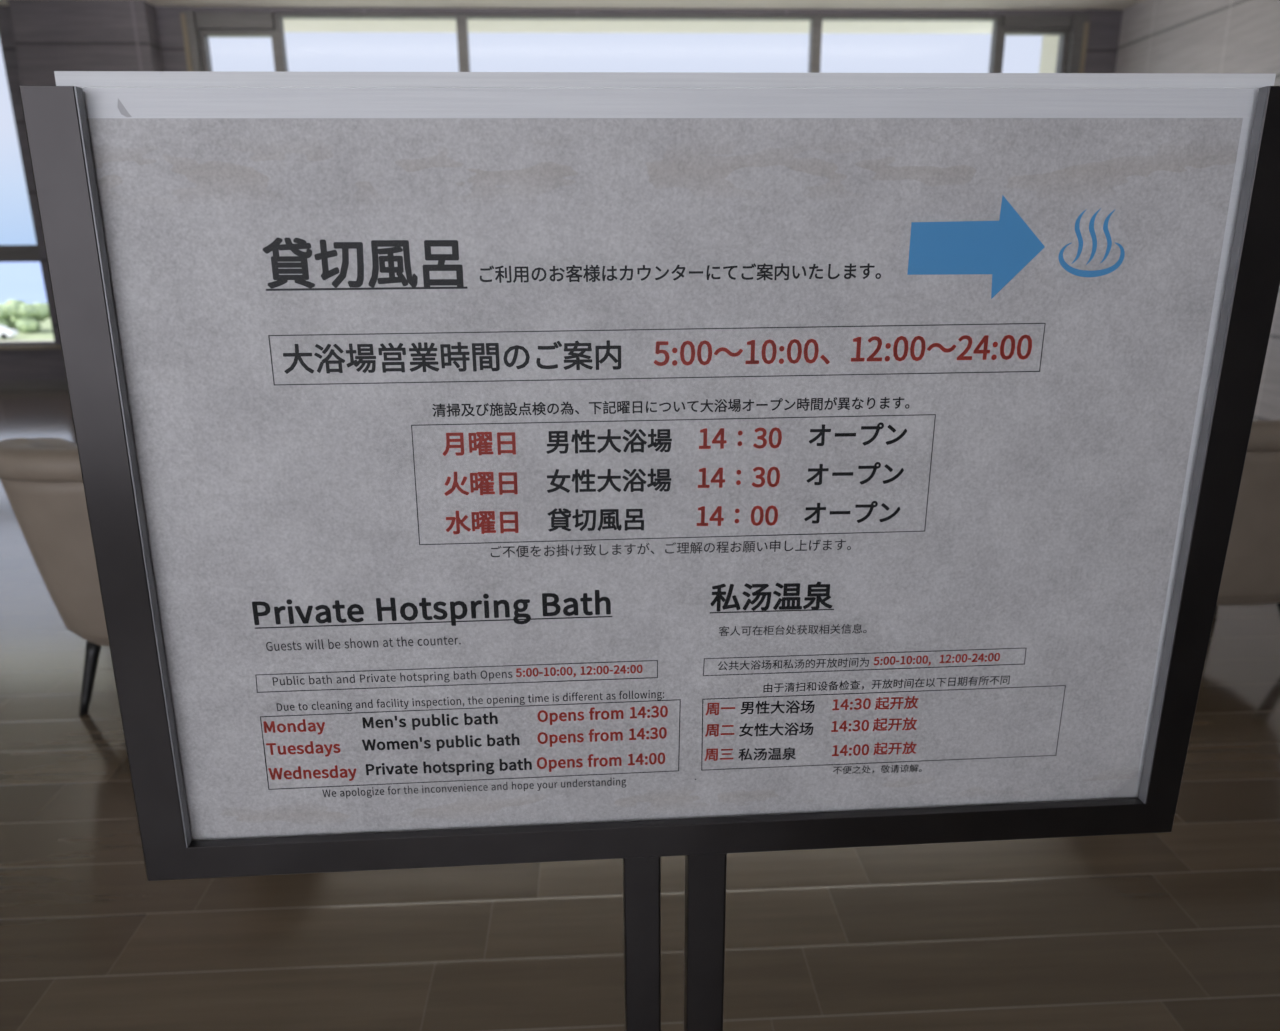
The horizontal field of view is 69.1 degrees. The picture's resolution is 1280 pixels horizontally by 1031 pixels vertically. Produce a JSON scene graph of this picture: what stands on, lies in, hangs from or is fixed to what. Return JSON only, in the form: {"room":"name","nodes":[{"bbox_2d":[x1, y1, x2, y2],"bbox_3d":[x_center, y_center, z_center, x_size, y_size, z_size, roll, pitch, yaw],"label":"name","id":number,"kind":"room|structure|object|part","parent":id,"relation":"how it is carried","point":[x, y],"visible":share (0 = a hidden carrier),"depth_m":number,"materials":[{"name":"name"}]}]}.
{"room":"hotel lobby","nodes":[
{"label":"hotel lobby","id":0,"kind":"room"},
{"bbox_2d":[0,6,1122,380],"bbox_3d":[-1.751,-2.898,8.895,12.430,3.470,0.250,-1,16,-3],"label":"window frame","id":1,"kind":"structure","parent":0,"point":[1105,25],"depth_m":8.47,"materials":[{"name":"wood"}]},
{"bbox_2d":[0,36,55,344],"bbox_3d":[-6.790,-3.029,8.577,2.340,2.895,0.110,-1,16,-3],"label":"window","id":2,"kind":"structure","parent":1,"relation":"in","point":[8,253],"depth_m":8.74,"materials":[{"name":"brown metal"}]},
{"bbox_2d":[0,345,60,349],"bbox_3d":[-1.737,-1.708,9.136,12.430,0.030,0.150,-1,16,-3],"label":"trim","id":3,"kind":"structure","parent":1,"relation":"attached to","point":[2,347],"depth_m":8.88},
{"bbox_2d":[0,380,67,389],"bbox_3d":[-1.732,-1.354,9.206,12.430,0.090,0.015,-1,16,-3],"label":"baseboard","id":4,"kind":"structure","parent":1,"relation":"attached to","point":[13,384],"depth_m":9.01,"materials":[{"name":"brown metal"}]},
{"bbox_2d":[7,0,163,85],"bbox_3d":[-4.805,-2.823,8.504,1.130,3.350,0.240,-1,16,-3],"label":"wall","id":5,"kind":"structure","parent":1,"relation":"attached to","point":[50,36],"depth_m":8.01,"materials":[{"name":"brown wood"}]},
{"bbox_2d":[180,13,192,70],"bbox_3d":[-4.013,-3.042,8.591,0.040,2.870,0.030,-1,16,-3],"label":"trim","id":6,"kind":"structure","parent":1,"relation":"attached to","point":[182,15],"depth_m":8.24,"materials":[{"name":"brown wood"}]},
{"bbox_2d":[183,11,275,70],"bbox_3d":[-3.637,-3.080,8.677,0.750,2.890,0.160,-1,16,-3],"label":"trim","id":7,"kind":"structure","parent":1,"relation":"attached to","point":[195,21],"depth_m":8.27,"materials":[{"name":"brown metal"}]},
{"bbox_2d":[198,29,279,71],"bbox_3d":[-3.594,-3.033,8.745,0.680,2.760,0.100,-1,16,-3],"label":"window","id":8,"kind":"structure","parent":1,"relation":"in","point":[204,34],"depth_m":8.34,"materials":[{"name":"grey metal"}]},
{"bbox_2d":[274,13,1001,72],"bbox_3d":[0.051,-3.180,8.885,6.620,2.910,0.110,-1,16,-3],"label":"window","id":9,"kind":"structure","parent":1,"relation":"in","point":[815,38],"depth_m":8.48,"materials":[{"name":"brown metal"}]},
{"bbox_2d":[997,28,1069,72],"bbox_3d":[3.682,-3.201,9.071,0.650,2.790,0.100,-1,16,-3],"label":"window","id":10,"kind":"structure","parent":1,"relation":"in","point":[1063,33],"depth_m":8.68,"materials":[{"name":"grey metal"}]},
{"bbox_2d":[1001,14,1089,72],"bbox_3d":[3.759,-3.237,9.012,0.780,2.890,0.160,-1,16,-3],"label":"trim","id":11,"kind":"structure","parent":1,"relation":"attached to","point":[1075,22],"depth_m":8.60,"materials":[{"name":"brown metal"}]},
{"bbox_2d":[1079,22,1089,72],"bbox_3d":[4.128,-3.187,8.954,0.040,2.820,0.015,-1,16,-3],"label":"trim","id":12,"kind":"structure","parent":1,"relation":"attached to","point":[1086,25],"depth_m":8.61,"materials":[{"name":"brown wood"}]},
{"bbox_2d":[0,0,1143,9],"bbox_3d":[-1.466,-2.977,2.579,12.830,0.200,12.350,-1,16,-3],"label":"ceiling","id":13,"kind":"structure","parent":0,"point":[599,4],"depth_m":8.23,"materials":[{"name":"paint"}]},
{"bbox_2d":[0,389,1279,1030],"bbox_3d":[-1.433,0.429,3.439,12.430,0.120,12.100,-1,16,-3],"label":"floor","id":14,"kind":"structure","parent":0,"point":[1178,929],"depth_m":1.87,"materials":[{"name":"brown wood"}]},
{"bbox_2d":[0,438,109,715],"bbox_3d":[-1.429,0.144,2.758,0.706,0.807,0.628,-1,16,-3],"label":"armchair","id":15,"kind":"object","parent":14,"relation":"on","point":[41,479],"visible":0.32,"depth_m":2.46,"materials":[{"name":"beige leather"}]},
{"bbox_3d":[-1.596,0.469,2.703,0.093,0.215,0.041,-12,20,-35],"label":"leg","id":16,"kind":"part","parent":15,"relation":"part of","materials":[{"name":"black wood"}]},
{"bbox_3d":[-1.430,0.260,2.846,0.450,0.125,0.480,-1,16,-3],"label":"seat","id":17,"kind":"part","parent":15,"relation":"part of","materials":[{"name":"beige fabric"}]},
{"bbox_2d":[19,71,1279,1030],"bbox_3d":[0.042,0.340,0.926,1.018,1.430,0.370,-1,16,-4],"label":"information sign","id":18,"kind":"object","parent":14,"relation":"on","point":[477,468],"visible":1,"depth_m":0.81,"materials":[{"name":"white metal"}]},
{"bbox_3d":[-0.443,0.010,0.797,0.051,0.689,0.030,-1,16,-4],"label":"rail","id":19,"kind":"part","parent":18,"relation":"part of","materials":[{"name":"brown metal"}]},
{"bbox_3d":[0.004,0.672,1.020,0.036,0.716,0.025,-1,16,-4],"label":"post","id":20,"kind":"part","parent":18,"relation":"part of","materials":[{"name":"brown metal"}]},
{"bbox_3d":[0.035,0.312,0.917,1.004,0.036,0.030,-1,16,-4],"label":"rail","id":21,"kind":"part","parent":18,"relation":"part of","materials":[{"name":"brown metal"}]},
{"bbox_2d":[87,118,1242,840],"bbox_3d":[0.028,-0.005,0.825,0.943,0.644,0.001,-1,16,-4],"label":"poster","id":22,"kind":"object","parent":18,"relation":"on","point":[496,479],"depth_m":0.81,"materials":[{"name":"white paper"}]},
{"bbox_3d":[0.068,0.671,1.024,0.039,0.716,0.025,-1,16,-3],"label":"post","id":23,"kind":"part","parent":18,"relation":"part of","materials":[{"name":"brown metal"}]},
{"bbox_3d":[0.524,-0.016,0.856,0.047,0.692,0.030,-1,16,-4],"label":"rail","id":24,"kind":"part","parent":18,"relation":"part of","materials":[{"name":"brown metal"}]},
{"bbox_2d":[1214,419,1279,618],"bbox_3d":[1.868,0.049,2.994,0.706,0.807,0.628,-1,16,-3],"label":"armchair","id":25,"kind":"object","parent":14,"relation":"on","point":[1251,571],"visible":0.22,"depth_m":2.73,"materials":[{"name":"beige leather"}]},
{"bbox_3d":[2.036,0.267,3.299,0.093,0.215,0.041,-12,20,-35],"label":"leg","id":26,"kind":"part","parent":25,"relation":"part of","materials":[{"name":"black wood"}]},
{"bbox_3d":[1.866,0.165,3.082,0.450,0.125,0.480,-1,16,-3],"label":"seat","id":27,"kind":"part","parent":25,"relation":"part of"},
{"bbox_3d":[2.053,0.367,2.954,0.093,0.215,0.041,9,19,30],"label":"leg","id":28,"kind":"part","parent":25,"relation":"part of","materials":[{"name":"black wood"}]},
{"bbox_2d":[1115,0,1279,419],"bbox_3d":[4.855,-1.348,3.377,0.200,3.470,12.350,-1,16,-3],"label":"wall","id":29,"kind":"structure","parent":0,"point":[1156,36],"depth_m":7.33,"materials":[{"name":"grey wood"}]},
{"label":"outside","id":30,"kind":"structure","parent":0,"visible":0},
{"bbox_2d":[0,318,53,340],"bbox_3d":[-53.926,-12.897,79.283,700.000,0.001,135.400,-1,16,-3],"label":"ground","id":31,"kind":"structure","parent":30,"point":[45,333],"depth_m":105.87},
{"bbox_2d":[0,303,16,328],"bbox_3d":[-77.658,-23.794,111.708,6.921,3.200,6.141,-1,16,-3],"label":"tree","id":32,"kind":"object","parent":31,"relation":"on","point":[5,319],"visible":0.44,"depth_m":110.45,"materials":[{"name":"green plant"}]},
{"bbox_2d":[0,325,17,338],"bbox_3d":[-70.621,-20.038,101.579,4.270,1.470,1.720,-3,16,-10],"label":"car","id":33,"kind":"object","parent":31,"relation":"on","point":[5,332],"visible":1,"depth_m":101.25,"materials":[{"name":"white paint"}]},
{"bbox_2d":[4,299,49,332],"bbox_3d":[-71.802,-23.508,109.307,4.205,3.900,4.898,-1,16,-3],"label":"tree","id":34,"kind":"object","parent":31,"relation":"on","point":[26,316],"visible":0.98,"depth_m":107.73,"materials":[{"name":"green plant"}]},
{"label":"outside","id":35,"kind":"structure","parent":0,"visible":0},
{"bbox_2d":[0,262,46,303],"bbox_3d":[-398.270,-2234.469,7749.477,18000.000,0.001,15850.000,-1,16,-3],"label":"sky","id":36,"kind":"structure","parent":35,"point":[23,281],"depth_m":399.44,"materials":[{"name":"blue"}]},
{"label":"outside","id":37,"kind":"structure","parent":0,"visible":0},
{"bbox_2d":[0,340,53,341],"bbox_3d":[-54.602,-16.725,92.420,500.000,0.030,16.000,-1,16,-3],"label":"gravel drive","id":38,"kind":"structure","parent":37,"point":[30,340],"depth_m":98.74,"materials":[{"name":"beige gravel"}]},
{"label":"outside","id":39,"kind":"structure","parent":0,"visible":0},
{"bbox_3d":[-1.583,-1.875,11.963,15.000,0.250,5.050,-1,16,-3],"label":"floor","id":40,"kind":"structure","parent":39,"visible":0},
{"bbox_2d":[1039,36,1058,72],"bbox_3d":[4.397,-3.355,9.886,0.420,3.660,0.400,-1,16,-3],"label":"pier","id":41,"kind":"structure","parent":40,"relation":"on","point":[1049,50],"depth_m":9.49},
{"bbox_2d":[283,19,992,33],"bbox_3d":[-1.533,-5.153,9.336,16.000,0.190,1.830,-1,16,-3],"label":"roof eave","id":42,"kind":"object","parent":41,"relation":"on","point":[290,25],"visible":0.2,"depth_m":10.01}
]}

